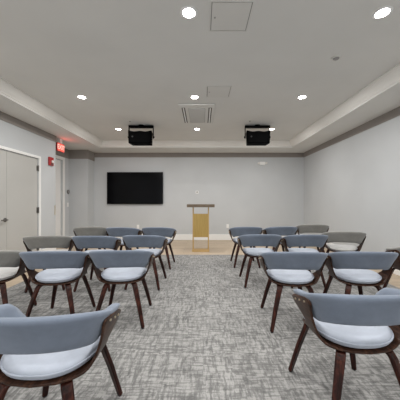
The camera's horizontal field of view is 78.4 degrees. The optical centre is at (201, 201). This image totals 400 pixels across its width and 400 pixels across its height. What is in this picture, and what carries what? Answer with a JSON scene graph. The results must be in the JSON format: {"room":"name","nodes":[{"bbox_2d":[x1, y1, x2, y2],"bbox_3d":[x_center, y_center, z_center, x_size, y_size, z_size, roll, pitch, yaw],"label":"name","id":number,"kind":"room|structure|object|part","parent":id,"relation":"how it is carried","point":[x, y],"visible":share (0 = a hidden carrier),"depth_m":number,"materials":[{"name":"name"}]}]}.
{"room":"lecture room","nodes":[
{"label":"lecture room","id":0,"kind":"room"},
{"bbox_2d":[0,120,55,250],"bbox_3d":[-3.520,-0.280,1.585,0.140,2.960,8.370,0,0,0],"label":"wall","id":1,"kind":"structure","parent":0,"point":[11,136],"depth_m":5.30,"materials":[{"name":"paint"}]},
{"bbox_2d":[0,149,8,249],"bbox_3d":[-3.454,0.141,3.937,0.102,2.093,0.813,0,0,0],"label":"door","id":2,"kind":"structure","parent":1,"relation":"in","point":[3,154],"depth_m":4.28,"materials":[{"name":"paint"}]},
{"bbox_2d":[0,145,40,250],"bbox_3d":[-3.439,0.117,4.345,0.022,2.165,1.750,0,0,0],"label":"trim","id":3,"kind":"structure","parent":1,"relation":"attached to","point":[1,147],"depth_m":5.17,"materials":[{"name":"white paint"}]},
{"bbox_2d":[7,151,38,251],"bbox_3d":[-3.470,0.141,4.761,0.071,2.093,0.825,0,0,0],"label":"door","id":4,"kind":"structure","parent":1,"relation":"in","point":[22,209],"depth_m":4.68,"materials":[{"name":"paint"}]},
{"bbox_2d":[0,111,55,141],"bbox_3d":[-3.442,-1.480,1.585,0.015,0.140,8.370,0,0,0],"label":"trim","id":5,"kind":"structure","parent":1,"relation":"attached to","point":[5,117],"depth_m":4.77,"materials":[{"name":"beige paint"}]},
{"bbox_2d":[48,157,53,165],"bbox_3d":[-3.416,-0.920,5.560,0.068,0.190,0.150,0,0,0],"label":"fire alarm strobe","id":6,"kind":"object","parent":1,"relation":"attached to","point":[50,159],"visible":1,"depth_m":5.54,"materials":[{"name":"red plastic"}]},
{"bbox_2d":[56,157,68,235],"bbox_3d":[-4.030,-0.280,6.455,0.120,2.960,2.570,0,0,0],"label":"wall","id":7,"kind":"structure","parent":0,"point":[66,159],"depth_m":7.12,"materials":[{"name":"paint"}]},
{"bbox_2d":[56,159,60,235],"bbox_3d":[-4.009,0.004,6.580,0.102,2.368,0.780,0,0,0],"label":"door","id":8,"kind":"structure","parent":7,"relation":"in","point":[58,162],"depth_m":6.86,"materials":[{"name":"white paint"}]},
{"bbox_2d":[56,155,64,235],"bbox_3d":[-3.959,-0.037,6.580,0.022,2.475,0.970,0,0,0],"label":"trim","id":9,"kind":"structure","parent":7,"relation":"attached to","point":[57,156],"depth_m":6.98,"materials":[{"name":"white paint"}]},
{"bbox_2d":[56,148,68,158],"bbox_3d":[-3.962,-1.417,6.277,0.015,0.265,2.015,0,0,0],"label":"trim","id":10,"kind":"structure","parent":7,"relation":"attached to","point":[65,154],"depth_m":7.05,"materials":[{"name":"beige paint"}]},
{"bbox_2d":[69,159,93,235],"bbox_3d":[-3.685,-0.175,7.520,0.570,2.750,0.440,0,0,0],"label":"wall column","id":11,"kind":"structure","parent":0,"point":[81,171],"depth_m":7.30,"materials":[{"name":"paint"}]},
{"bbox_2d":[69,150,94,160],"bbox_3d":[-3.670,-1.417,7.505,0.570,0.265,0.440,0,0,0],"label":"trim","id":12,"kind":"structure","parent":11,"relation":"attached to","point":[73,154],"depth_m":7.29,"materials":[{"name":"beige paint"}]},
{"bbox_2d":[94,157,303,233],"bbox_3d":[-0.375,-0.280,7.800,7.430,2.960,0.120,0,0,0],"label":"wall","id":13,"kind":"structure","parent":0,"point":[244,192],"depth_m":7.74,"materials":[{"name":"paint"}]},
{"bbox_2d":[107,172,162,203],"bbox_3d":[-2.100,-0.435,7.701,1.750,1.000,0.078,0,0,0],"label":"television","id":14,"kind":"object","parent":13,"relation":"attached to","point":[122,187],"visible":1,"depth_m":7.66,"materials":[{"name":"black plastic"}]},
{"bbox_2d":[95,153,303,156],"bbox_3d":[-0.090,-1.480,7.732,6.590,0.140,0.015,0,0,0],"label":"trim","id":15,"kind":"structure","parent":13,"relation":"attached to","point":[96,154],"depth_m":7.72,"materials":[{"name":"beige paint"}]},
{"bbox_2d":[117,234,303,239],"bbox_3d":[-0.090,1.110,7.731,6.620,0.180,0.018,0,0,0],"label":"baseboard","id":16,"kind":"structure","parent":13,"relation":"attached to","point":[177,236],"depth_m":7.72,"materials":[{"name":"white paint"}]},
{"bbox_2d":[0,0,399,139],"bbox_3d":[-0.168,-1.760,2.535,5.245,0.060,8.670,0,0,0],"label":"ceiling","id":17,"kind":"structure","parent":0,"point":[135,61],"depth_m":3.00,"materials":[{"name":"paint"}]},
{"bbox_2d":[77,95,86,98],"bbox_3d":[-1.980,-1.726,4.040,0.160,0.007,0.160,0,0,0],"label":"recessed light","id":18,"kind":"object","parent":17,"relation":"in","point":[78,96],"visible":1,"depth_m":4.04,"materials":[{"name":"white"}]},
{"bbox_2d":[128,124,154,145],"bbox_3d":[-1.370,-1.513,5.512,0.592,0.435,0.275,0,0,0],"label":"ceiling speaker","id":19,"kind":"object","parent":17,"relation":"hanging from","point":[135,138],"visible":1,"depth_m":5.39,"materials":[{"name":"black plastic"}]},
{"bbox_2d":[129,132,149,141],"bbox_3d":[-1.370,-1.423,5.385,0.450,0.225,0.009,0,0,0],"label":"grille","id":20,"kind":"object","parent":19,"relation":"attached to","point":[133,136],"depth_m":5.38,"materials":[{"name":"black metal"}]},
{"bbox_2d":[180,6,197,19],"bbox_3d":[-0.120,-1.726,2.240,0.160,0.007,0.160,0,0,0],"label":"recessed light","id":21,"kind":"object","parent":17,"relation":"in","point":[187,12],"visible":1,"depth_m":2.23,"materials":[{"name":"white"}]},
{"bbox_2d":[190,95,198,98],"bbox_3d":[-0.120,-1.726,4.040,0.160,0.007,0.160,0,0,0],"label":"recessed light","id":22,"kind":"object","parent":17,"relation":"in","point":[191,96],"visible":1,"depth_m":4.04,"materials":[{"name":"white"}]},
{"bbox_2d":[178,104,214,123],"bbox_3d":[-0.095,-1.713,4.830,0.660,0.034,1.060,0,0,0],"label":"ceiling vent","id":23,"kind":"object","parent":17,"relation":"attached to","point":[190,113],"depth_m":4.71,"materials":[{"name":"metal"}]},
{"bbox_2d":[206,86,231,96],"bbox_3d":[0.258,-1.725,3.845,0.385,0.010,0.390,0,0,0],"label":"ceiling access panel","id":24,"kind":"object","parent":17,"relation":"attached to","point":[211,91],"visible":1,"depth_m":3.82,"materials":[{"name":"paint"}]},
{"bbox_2d":[209,0,254,31],"bbox_3d":[0.263,-1.725,2.290,0.385,0.010,0.380,0,0,0],"label":"ceiling access panel","id":25,"kind":"object","parent":17,"relation":"attached to","point":[225,15],"visible":1,"depth_m":2.27,"materials":[{"name":"paint"}]},
{"bbox_2d":[244,124,270,145],"bbox_3d":[1.245,-1.513,5.512,0.592,0.435,0.275,0,0,0],"label":"projector","id":26,"kind":"object","parent":17,"relation":"hanging from","point":[253,138],"visible":1,"depth_m":5.39,"materials":[{"name":"black plastic"}]},
{"bbox_2d":[248,132,268,141],"bbox_3d":[1.245,-1.423,5.385,0.450,0.225,0.009,0,0,0],"label":"grille","id":27,"kind":"object","parent":26,"relation":"attached to","point":[252,136],"depth_m":5.38,"materials":[{"name":"black metal"}]},
{"bbox_2d":[297,95,306,98],"bbox_3d":[1.650,-1.726,4.040,0.160,0.007,0.160,0,0,0],"label":"recessed light","id":28,"kind":"object","parent":17,"relation":"in","point":[300,96],"visible":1,"depth_m":4.04,"materials":[{"name":"white"}]},
{"bbox_2d":[331,55,341,60],"bbox_3d":[1.610,-1.721,2.940,0.120,0.018,0.120,0,0,0],"label":"sprinkler cover","id":29,"kind":"object","parent":17,"relation":"attached to","point":[336,57],"visible":1,"depth_m":2.92,"materials":[{"name":"metal"}]},
{"bbox_2d":[372,6,393,19],"bbox_3d":[1.650,-1.726,2.240,0.160,0.007,0.160,0,0,0],"label":"recessed light","id":30,"kind":"object","parent":17,"relation":"in","point":[383,12],"visible":1,"depth_m":2.23,"materials":[{"name":"white"}]},
{"bbox_2d":[0,80,399,152],"bbox_3d":[-0.375,-1.670,2.630,7.430,0.240,10.460,0,0,0],"label":"ceiling","id":31,"kind":"structure","parent":0,"point":[381,103],"depth_m":5.46,"materials":[{"name":"paint"}]},
{"bbox_2d":[56,139,64,152],"bbox_3d":[-3.498,-1.395,6.054,0.047,0.310,0.313,0,0,0],"label":"exit sign","id":32,"kind":"object","parent":31,"relation":"hanging from","point":[59,146],"visible":0.94,"depth_m":6.02,"materials":[{"name":"red plastic"}]},
{"bbox_2d":[0,62,399,146],"bbox_3d":[-0.173,-1.640,2.535,5.459,0.180,8.874,0,0,0],"label":"crown molding","id":33,"kind":"structure","parent":31,"relation":"attached to","point":[392,75],"depth_m":4.70,"materials":[{"name":"paint"}]},
{"bbox_2d":[6,240,399,287],"bbox_3d":[-0.375,1.260,2.620,7.790,0.120,10.840,0,0,0],"label":"floor","id":34,"kind":"structure","parent":0,"point":[179,247],"depth_m":6.32,"materials":[{"name":"brown wood"}]},
{"bbox_2d":[0,255,399,399],"bbox_3d":[0.020,1.194,1.610,5.400,0.012,7.820,0,0,0],"label":"carpet","id":35,"kind":"object","parent":34,"relation":"on","point":[205,335],"visible":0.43,"depth_m":2.03,"materials":[{"name":"grey carpet"}]},
{"bbox_2d":[0,250,36,305],"bbox_3d":[-2.083,0.812,2.483,0.620,0.751,0.622,0,0,-10],"label":"armchair","id":36,"kind":"object","parent":35,"relation":"on","point":[11,265],"visible":0.74,"depth_m":2.38,"materials":[{"name":"grey fabric"}]},
{"bbox_3d":[-1.926,0.980,2.376,0.277,0.405,0.060,0,0,40],"label":"leg","id":37,"kind":"part","parent":36,"relation":"part of","materials":[{"name":"brown wood"}]},
{"bbox_3d":[-2.066,0.545,2.383,0.616,0.217,0.417,0,0,-10],"label":"backrest","id":38,"kind":"part","parent":36,"relation":"part of","materials":[{"name":"grey fabric"}]},
{"bbox_2d":[0,267,25,280],"bbox_3d":[-2.089,0.733,2.513,0.440,0.069,0.405,0,0,-10],"label":"seat cushion","id":39,"kind":"object","parent":36,"relation":"on","point":[6,273],"depth_m":2.45,"materials":[{"name":"grey fabric"}]},
{"bbox_3d":[-1.985,0.980,2.712,0.060,0.405,0.277,0,0,30],"label":"leg","id":40,"kind":"part","parent":36,"relation":"part of","materials":[{"name":"brown wood"}]},
{"bbox_2d":[23,235,73,292],"bbox_3d":[-2.127,0.812,3.464,0.620,0.751,0.622,0,0,-12],"label":"armchair","id":41,"kind":"object","parent":35,"relation":"on","point":[53,241],"visible":0.5,"depth_m":3.23,"materials":[{"name":"grey fabric"}]},
{"bbox_3d":[-2.106,0.545,3.364,0.616,0.217,0.417,0,0,-12],"label":"backrest","id":42,"kind":"part","parent":41,"relation":"part of","materials":[{"name":"grey fabric"}]},
{"bbox_2d":[41,249,68,250],"bbox_3d":[-2.133,0.733,3.493,0.440,0.069,0.405,0,0,-12],"label":"seat cushion","id":43,"kind":"object","parent":41,"relation":"on","point":[58,249],"depth_m":3.54,"materials":[{"name":"grey fabric"}]},
{"bbox_2d":[19,251,95,316],"bbox_3d":[-1.422,0.812,2.463,0.620,0.751,0.622,0,0,-5],"label":"armchair","id":44,"kind":"object","parent":35,"relation":"on","point":[65,268],"visible":0.93,"depth_m":2.30,"materials":[{"name":"blue fabric"}]},
{"bbox_3d":[-1.546,0.980,2.318,0.060,0.405,0.277,0,0,35],"label":"leg","id":45,"kind":"part","parent":44,"relation":"part of","materials":[{"name":"brown wood"}]},
{"bbox_3d":[-1.576,0.980,2.658,0.277,0.405,0.060,0,0,45],"label":"leg","id":46,"kind":"part","parent":44,"relation":"part of","materials":[{"name":"brown wood"}]},
{"bbox_3d":[-1.413,0.545,2.361,0.616,0.217,0.417,0,0,-5],"label":"backrest","id":47,"kind":"part","parent":44,"relation":"part of","materials":[{"name":"blue fabric"}]},
{"bbox_2d":[36,267,82,282],"bbox_3d":[-1.424,0.733,2.493,0.440,0.069,0.405,0,0,-5],"label":"seat cushion","id":48,"kind":"object","parent":44,"relation":"on","point":[63,275],"depth_m":2.38,"materials":[{"name":"fabric"}]},
{"bbox_3d":[-1.274,0.980,2.342,0.277,0.405,0.060,0,0,45],"label":"leg","id":49,"kind":"part","parent":44,"relation":"part of","materials":[{"name":"brown wood"}]},
{"bbox_3d":[-1.304,0.980,2.682,0.060,0.405,0.277,0,0,35],"label":"leg","id":50,"kind":"part","parent":44,"relation":"part of","materials":[{"name":"brown wood"}]},
{"bbox_2d":[0,303,122,399],"bbox_3d":[-0.727,0.812,1.208,0.620,0.751,0.622,0,0,-1],"label":"armchair","id":51,"kind":"object","parent":35,"relation":"on","point":[44,351],"visible":1,"depth_m":1.05,"materials":[{"name":"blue fabric"}]},
{"bbox_3d":[-0.861,0.980,1.072,0.060,0.405,0.277,0,0,39],"label":"leg","id":52,"kind":"part","parent":51,"relation":"part of","materials":[{"name":"brown wood"}]},
{"bbox_3d":[-0.867,0.980,1.413,0.060,0.405,0.277,0,0,-41],"label":"leg","id":53,"kind":"part","parent":51,"relation":"part of","materials":[{"name":"brown wood"}]},
{"bbox_2d":[2,337,99,379],"bbox_3d":[-0.728,0.733,1.238,0.440,0.069,0.405,0,0,-1],"label":"seat cushion","id":54,"kind":"object","parent":51,"relation":"on","point":[70,364],"depth_m":1.08,"materials":[{"name":"fabric"}]},
{"bbox_3d":[-0.726,0.545,1.106,0.616,0.217,0.417,0,0,-1],"label":"backrest","id":55,"kind":"part","parent":51,"relation":"part of","materials":[{"name":"blue fabric"}]},
{"bbox_3d":[-0.589,0.980,1.077,0.060,0.405,0.277,0,0,-41],"label":"leg","id":56,"kind":"part","parent":51,"relation":"part of","materials":[{"name":"brown wood"}]},
{"bbox_3d":[-0.595,0.980,1.418,0.060,0.405,0.277,0,0,39],"label":"leg","id":57,"kind":"part","parent":51,"relation":"part of","materials":[{"name":"brown wood"}]},
{"bbox_2d":[73,227,107,250],"bbox_3d":[-2.062,0.812,4.624,0.620,0.751,0.622,0,0,-12],"label":"armchair","id":58,"kind":"object","parent":35,"relation":"on","point":[78,231],"visible":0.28,"depth_m":4.38,"materials":[{"name":"grey fabric"}]},
{"bbox_3d":[-2.041,0.545,4.524,0.616,0.217,0.417,0,0,-12],"label":"backrest","id":59,"kind":"part","parent":58,"relation":"part of","materials":[{"name":"grey fabric"}]},
{"bbox_2d":[72,236,121,291],"bbox_3d":[-1.464,0.812,3.463,0.620,0.751,0.622,0,0,-2],"label":"armchair","id":60,"kind":"object","parent":35,"relation":"on","point":[80,242],"visible":0.5,"depth_m":3.23,"materials":[{"name":"blue fabric"}]},
{"bbox_3d":[-1.595,0.980,3.325,0.060,0.405,0.277,0,0,38],"label":"leg","id":61,"kind":"part","parent":60,"relation":"part of","materials":[{"name":"brown wood"}]},
{"bbox_3d":[-1.607,0.980,3.666,0.060,0.405,0.277,0,0,-42],"label":"leg","id":62,"kind":"part","parent":60,"relation":"part of","materials":[{"name":"brown wood"}]},
{"bbox_3d":[-1.460,0.545,3.361,0.616,0.217,0.417,0,0,-2],"label":"backrest","id":63,"kind":"part","parent":60,"relation":"part of","materials":[{"name":"blue fabric"}]},
{"bbox_2d":[84,249,110,252],"bbox_3d":[-1.465,0.733,3.493,0.440,0.069,0.405,0,0,-2],"label":"seat cushion","id":64,"kind":"object","parent":60,"relation":"on","point":[88,251],"depth_m":3.54,"materials":[{"name":"fabric"}]},
{"bbox_2d":[89,250,154,328],"bbox_3d":[-0.797,0.812,2.503,0.620,0.751,0.622,0,0,-4],"label":"armchair","id":65,"kind":"object","parent":35,"relation":"on","point":[123,266],"visible":0.98,"depth_m":2.33,"materials":[{"name":"blue fabric"}]},
{"bbox_3d":[-0.924,0.980,2.361,0.060,0.405,0.277,0,0,36],"label":"leg","id":66,"kind":"part","parent":65,"relation":"part of","materials":[{"name":"brown wood"}]},
{"bbox_3d":[-0.948,0.980,2.700,0.060,0.405,0.277,0,0,-44],"label":"leg","id":67,"kind":"part","parent":65,"relation":"part of","materials":[{"name":"brown wood"}]},
{"bbox_3d":[-0.790,0.545,2.401,0.616,0.217,0.417,0,0,-4],"label":"backrest","id":68,"kind":"part","parent":65,"relation":"part of","materials":[{"name":"blue fabric"}]},
{"bbox_2d":[102,267,146,281],"bbox_3d":[-0.799,0.733,2.533,0.440,0.069,0.405,0,0,-4],"label":"seat cushion","id":69,"kind":"object","parent":65,"relation":"on","point":[128,274],"depth_m":2.41,"materials":[{"name":"fabric"}]},
{"bbox_3d":[-0.652,0.980,2.380,0.060,0.405,0.277,0,0,-44],"label":"leg","id":70,"kind":"part","parent":65,"relation":"part of","materials":[{"name":"brown wood"}]},
{"bbox_3d":[-0.676,0.980,2.720,0.060,0.405,0.277,0,0,36],"label":"leg","id":71,"kind":"part","parent":65,"relation":"part of","materials":[{"name":"brown wood"}]},
{"bbox_2d":[106,227,141,249],"bbox_3d":[-1.421,0.812,4.523,0.620,0.751,0.622,0,0,2],"label":"armchair","id":72,"kind":"object","parent":35,"relation":"on","point":[112,231],"visible":0.35,"depth_m":4.27,"materials":[{"name":"blue fabric"}]},
{"bbox_3d":[-1.425,0.545,4.421,0.616,0.217,0.417,0,0,2],"label":"backrest","id":73,"kind":"part","parent":72,"relation":"part of","materials":[{"name":"blue fabric"}]},
{"bbox_2d":[122,235,167,290],"bbox_3d":[-0.801,0.812,3.523,0.620,0.751,0.622,0,0,2],"label":"armchair","id":74,"kind":"object","parent":35,"relation":"on","point":[153,241],"visible":0.71,"depth_m":3.31,"materials":[{"name":"blue fabric"}]},
{"bbox_3d":[-0.805,0.545,3.421,0.616,0.217,0.417,0,0,2],"label":"backrest","id":75,"kind":"part","parent":74,"relation":"part of","materials":[{"name":"blue fabric"}]},
{"bbox_2d":[134,249,161,255],"bbox_3d":[-0.800,0.733,3.553,0.440,0.069,0.405,0,0,2],"label":"seat cushion","id":76,"kind":"object","parent":74,"relation":"on","point":[157,252],"depth_m":3.53,"materials":[{"name":"fabric"}]},
{"bbox_3d":[-0.670,0.980,3.385,0.060,0.405,0.277,0,0,-38],"label":"leg","id":77,"kind":"part","parent":74,"relation":"part of","materials":[{"name":"brown wood"}]},
{"bbox_3d":[-0.658,0.980,3.726,0.060,0.405,0.277,0,0,42],"label":"leg","id":78,"kind":"part","parent":74,"relation":"part of","materials":[{"name":"brown wood"}]},
{"bbox_2d":[142,227,176,269],"bbox_3d":[-0.781,0.812,4.543,0.620,0.751,0.622,0,0,2],"label":"armchair","id":79,"kind":"object","parent":35,"relation":"on","point":[158,231],"visible":0.54,"depth_m":4.32,"materials":[{"name":"blue fabric"}]},
{"bbox_3d":[-0.785,0.545,4.441,0.616,0.217,0.417,0,0,2],"label":"backrest","id":80,"kind":"part","parent":79,"relation":"part of","materials":[{"name":"blue fabric"}]},
{"bbox_3d":[-0.650,0.980,4.405,0.060,0.405,0.277,0,0,-38],"label":"leg","id":81,"kind":"part","parent":79,"relation":"part of","materials":[{"name":"brown wood"}]},
{"bbox_3d":[-0.638,0.980,4.746,0.060,0.405,0.277,0,0,42],"label":"leg","id":82,"kind":"part","parent":79,"relation":"part of","materials":[{"name":"brown wood"}]},
{"bbox_2d":[229,227,262,267],"bbox_3d":[0.810,0.812,4.623,0.620,0.751,0.622,0,0,0],"label":"armchair","id":83,"kind":"object","parent":35,"relation":"on","point":[235,231],"visible":0.57,"depth_m":4.41,"materials":[{"name":"blue fabric"}]},
{"bbox_3d":[0.674,0.980,4.830,0.060,0.405,0.277,0,0,-40],"label":"leg","id":84,"kind":"part","parent":83,"relation":"part of","materials":[{"name":"brown wood"}]},
{"bbox_3d":[0.674,0.980,4.490,0.060,0.405,0.277,0,0,40],"label":"leg","id":85,"kind":"part","parent":83,"relation":"part of","materials":[{"name":"brown wood"}]},
{"bbox_3d":[0.810,0.545,4.521,0.616,0.217,0.417,0,0,0],"label":"backrest","id":86,"kind":"part","parent":83,"relation":"part of","materials":[{"name":"blue fabric"}]},
{"bbox_2d":[237,234,281,287],"bbox_3d":[0.829,0.812,3.603,0.620,0.751,0.622,0,0,1],"label":"armchair","id":87,"kind":"object","parent":35,"relation":"on","point":[273,240],"visible":0.89,"depth_m":3.41,"materials":[{"name":"blue fabric"}]},
{"bbox_3d":[0.697,0.980,3.813,0.060,0.405,0.277,0,0,-39],"label":"leg","id":88,"kind":"part","parent":87,"relation":"part of","materials":[{"name":"brown wood"}]},
{"bbox_3d":[0.691,0.980,3.472,0.060,0.405,0.277,0,0,41],"label":"leg","id":89,"kind":"part","parent":87,"relation":"part of","materials":[{"name":"brown wood"}]},
{"bbox_2d":[243,248,272,255],"bbox_3d":[0.830,0.733,3.632,0.440,0.069,0.405,0,0,1],"label":"seat cushion","id":90,"kind":"object","parent":87,"relation":"on","point":[247,251],"depth_m":3.55,"materials":[{"name":"fabric"}]},
{"bbox_3d":[0.828,0.545,3.501,0.616,0.217,0.417,0,0,1],"label":"backrest","id":91,"kind":"part","parent":87,"relation":"part of","materials":[{"name":"blue fabric"}]},
{"bbox_2d":[262,226,297,251],"bbox_3d":[1.466,0.812,4.663,0.620,0.751,0.622,0,0,-2],"label":"armchair","id":92,"kind":"object","parent":35,"relation":"on","point":[285,230],"visible":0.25,"depth_m":4.42,"materials":[{"name":"blue fabric"}]},
{"bbox_3d":[1.470,0.545,4.561,0.616,0.217,0.417,0,0,-2],"label":"backrest","id":93,"kind":"part","parent":92,"relation":"part of","materials":[{"name":"blue fabric"}]},
{"bbox_2d":[258,252,327,332],"bbox_3d":[0.877,0.812,2.433,0.620,0.751,0.622,0,0,4],"label":"armchair","id":94,"kind":"object","parent":35,"relation":"on","point":[291,269],"visible":1,"depth_m":2.26,"materials":[{"name":"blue fabric"}]},
{"bbox_3d":[0.756,0.980,2.650,0.060,0.405,0.277,0,0,-36],"label":"leg","id":95,"kind":"part","parent":94,"relation":"part of","materials":[{"name":"brown wood"}]},
{"bbox_3d":[0.732,0.980,2.309,0.060,0.405,0.277,0,0,44],"label":"leg","id":96,"kind":"part","parent":94,"relation":"part of","materials":[{"name":"brown wood"}]},
{"bbox_2d":[267,269,312,283],"bbox_3d":[0.879,0.733,2.462,0.440,0.069,0.405,0,0,4],"label":"seat cushion","id":97,"kind":"object","parent":94,"relation":"on","point":[276,276],"depth_m":2.34,"materials":[{"name":"fabric"}]},
{"bbox_3d":[0.870,0.545,2.331,0.616,0.217,0.417,0,0,4],"label":"backrest","id":98,"kind":"part","parent":94,"relation":"part of","materials":[{"name":"blue fabric"}]},
{"bbox_3d":[1.004,0.980,2.291,0.060,0.405,0.277,0,0,-36],"label":"leg","id":99,"kind":"part","parent":94,"relation":"part of","materials":[{"name":"brown wood"}]},
{"bbox_2d":[281,235,327,288],"bbox_3d":[1.474,0.812,3.583,0.620,0.751,0.622,0,0,2],"label":"armchair","id":100,"kind":"object","parent":35,"relation":"on","point":[320,241],"visible":0.67,"depth_m":3.36,"materials":[{"name":"blue fabric"}]},
{"bbox_2d":[288,248,317,251],"bbox_3d":[1.475,0.733,3.612,0.440,0.069,0.405,0,0,2],"label":"seat cushion","id":101,"kind":"object","parent":100,"relation":"on","point":[289,249],"depth_m":3.55,"materials":[{"name":"fabric"}]},
{"bbox_3d":[1.470,0.545,3.481,0.616,0.217,0.417,0,0,2],"label":"backrest","id":102,"kind":"part","parent":100,"relation":"part of","materials":[{"name":"blue fabric"}]},
{"bbox_3d":[1.605,0.980,3.445,0.060,0.405,0.277,0,0,-38],"label":"leg","id":103,"kind":"part","parent":100,"relation":"part of","materials":[{"name":"brown wood"}]},
{"bbox_2d":[296,224,328,252],"bbox_3d":[2.272,0.812,5.084,0.620,0.751,0.622,0,0,12],"label":"armchair","id":104,"kind":"object","parent":35,"relation":"on","point":[305,228],"visible":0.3,"depth_m":4.84,"materials":[{"name":"grey fabric"}]},
{"bbox_3d":[2.251,0.545,4.984,0.616,0.217,0.417,0,0,12],"label":"backrest","id":105,"kind":"part","parent":104,"relation":"part of","materials":[{"name":"grey fabric"}]},
{"bbox_2d":[320,231,365,275],"bbox_3d":[2.231,0.812,3.914,0.620,0.751,0.622,0,0,14],"label":"armchair","id":106,"kind":"object","parent":35,"relation":"on","point":[333,236],"visible":0.75,"depth_m":3.73,"materials":[{"name":"grey fabric"}]},
{"bbox_2d":[326,244,356,251],"bbox_3d":[2.238,0.733,3.943,0.440,0.069,0.405,0,0,14],"label":"seat cushion","id":107,"kind":"object","parent":106,"relation":"on","point":[332,247],"depth_m":3.82,"materials":[{"name":"grey fabric"}]},
{"bbox_3d":[2.206,0.545,3.815,0.616,0.217,0.417,0,0,14],"label":"backrest","id":108,"kind":"part","parent":106,"relation":"part of","materials":[{"name":"grey fabric"}]},
{"bbox_2d":[288,288,399,399],"bbox_3d":[0.859,0.812,1.433,0.620,0.751,0.622,0,0,-2],"label":"armchair","id":109,"kind":"object","parent":35,"relation":"on","point":[353,325],"visible":1,"depth_m":1.27,"materials":[{"name":"blue fabric"}]},
{"bbox_3d":[0.716,0.980,1.636,0.060,0.405,0.277,0,0,-42],"label":"leg","id":110,"kind":"part","parent":109,"relation":"part of","materials":[{"name":"brown wood"}]},
{"bbox_3d":[0.728,0.980,1.295,0.060,0.405,0.277,0,0,38],"label":"leg","id":111,"kind":"part","parent":109,"relation":"part of","materials":[{"name":"brown wood"}]},
{"bbox_3d":[0.863,0.545,1.331,0.616,0.217,0.417,0,0,-2],"label":"backrest","id":112,"kind":"part","parent":109,"relation":"part of","materials":[{"name":"blue fabric"}]},
{"bbox_2d":[313,317,391,348],"bbox_3d":[0.858,0.733,1.462,0.440,0.069,0.405,0,0,-2],"label":"seat cushion","id":113,"kind":"object","parent":109,"relation":"on","point":[335,336],"depth_m":1.31,"materials":[{"name":"fabric"}]},
{"bbox_3d":[0.988,0.980,1.645,0.060,0.405,0.277,0,0,38],"label":"leg","id":114,"kind":"part","parent":109,"relation":"part of","materials":[{"name":"brown wood"}]},
{"bbox_3d":[1.000,0.980,1.304,0.060,0.405,0.277,0,0,-42],"label":"leg","id":115,"kind":"part","parent":109,"relation":"part of","materials":[{"name":"brown wood"}]},
{"bbox_2d":[323,251,398,294],"bbox_3d":[1.532,0.812,2.443,0.620,0.751,0.622,0,0,5],"label":"armchair","id":116,"kind":"object","parent":35,"relation":"on","point":[350,268],"visible":0.92,"depth_m":2.28,"materials":[{"name":"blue fabric"}]},
{"bbox_3d":[1.414,0.980,2.662,0.060,0.405,0.277,0,0,-35],"label":"leg","id":117,"kind":"part","parent":116,"relation":"part of","materials":[{"name":"brown wood"}]},
{"bbox_3d":[1.384,0.980,2.322,0.277,0.405,0.060,0,0,-45],"label":"leg","id":118,"kind":"part","parent":116,"relation":"part of","materials":[{"name":"brown wood"}]},
{"bbox_2d":[333,268,380,283],"bbox_3d":[1.534,0.733,2.473,0.440,0.069,0.405,0,0,5],"label":"seat cushion","id":119,"kind":"object","parent":116,"relation":"on","point":[346,276],"depth_m":2.35,"materials":[{"name":"fabric"}]},
{"bbox_3d":[1.686,0.980,2.638,0.277,0.405,0.060,0,0,-45],"label":"leg","id":120,"kind":"part","parent":116,"relation":"part of","materials":[{"name":"brown wood"}]},
{"bbox_3d":[1.523,0.545,2.341,0.616,0.217,0.417,0,0,5],"label":"backrest","id":121,"kind":"part","parent":116,"relation":"part of","materials":[{"name":"blue fabric"}]},
{"bbox_2d":[382,247,399,288],"bbox_3d":[2.406,0.812,2.713,0.620,0.751,0.622,0,0,6],"label":"armchair","id":122,"kind":"object","parent":35,"relation":"on","point":[396,265],"visible":0.61,"depth_m":2.73,"materials":[{"name":"grey fabric"}]},
{"bbox_3d":[2.292,0.980,2.934,0.060,0.405,0.277,0,0,-34],"label":"leg","id":123,"kind":"part","parent":122,"relation":"part of","materials":[{"name":"brown wood"}]},
{"bbox_3d":[2.395,0.545,2.611,0.616,0.217,0.417,0,0,6],"label":"backrest","id":124,"kind":"part","parent":122,"relation":"part of","materials":[{"name":"grey fabric"}]},
{"bbox_2d":[187,204,214,251],"bbox_3d":[-0.030,0.627,6.005,0.660,1.145,0.410,0,0,0],"label":"lectern","id":125,"kind":"object","parent":34,"relation":"on","point":[200,221],"visible":1,"depth_m":5.95,"materials":[{"name":"yellow wood"}]},
{"bbox_3d":[-0.030,0.570,5.955,0.360,0.570,0.014,0,0,0],"label":"panel","id":126,"kind":"part","parent":125,"relation":"part of","materials":[{"name":"gold metal"}]},
{"bbox_3d":[-0.030,1.183,6.060,0.416,0.035,0.300,0,0,0],"label":"frame","id":127,"kind":"part","parent":125,"relation":"part of","materials":[{"name":"gold metal"}]},
{"bbox_3d":[0.158,0.652,5.955,0.022,1.055,0.022,0,0,0],"label":"post","id":128,"kind":"part","parent":125,"relation":"part of","materials":[{"name":"gold metal"}]},
{"bbox_2d":[304,116,399,251],"bbox_3d":[3.280,-0.280,2.570,0.120,2.960,10.340,0,0,0],"label":"wall","id":129,"kind":"structure","parent":0,"point":[352,184],"depth_m":4.98,"materials":[{"name":"paint"}]},
{"bbox_2d":[304,106,399,156],"bbox_3d":[3.212,-1.480,2.570,0.015,0.140,10.340,0,0,0],"label":"trim","id":130,"kind":"structure","parent":129,"relation":"attached to","point":[395,112],"depth_m":4.99,"materials":[{"name":"beige paint"}]},
{"bbox_2d":[326,243,399,275],"bbox_3d":[3.211,1.110,2.561,0.018,0.180,10.322,0,0,0],"label":"baseboard","id":131,"kind":"structure","parent":129,"relation":"attached to","point":[397,272],"depth_m":4.03,"materials":[{"name":"white paint"}]}
]}

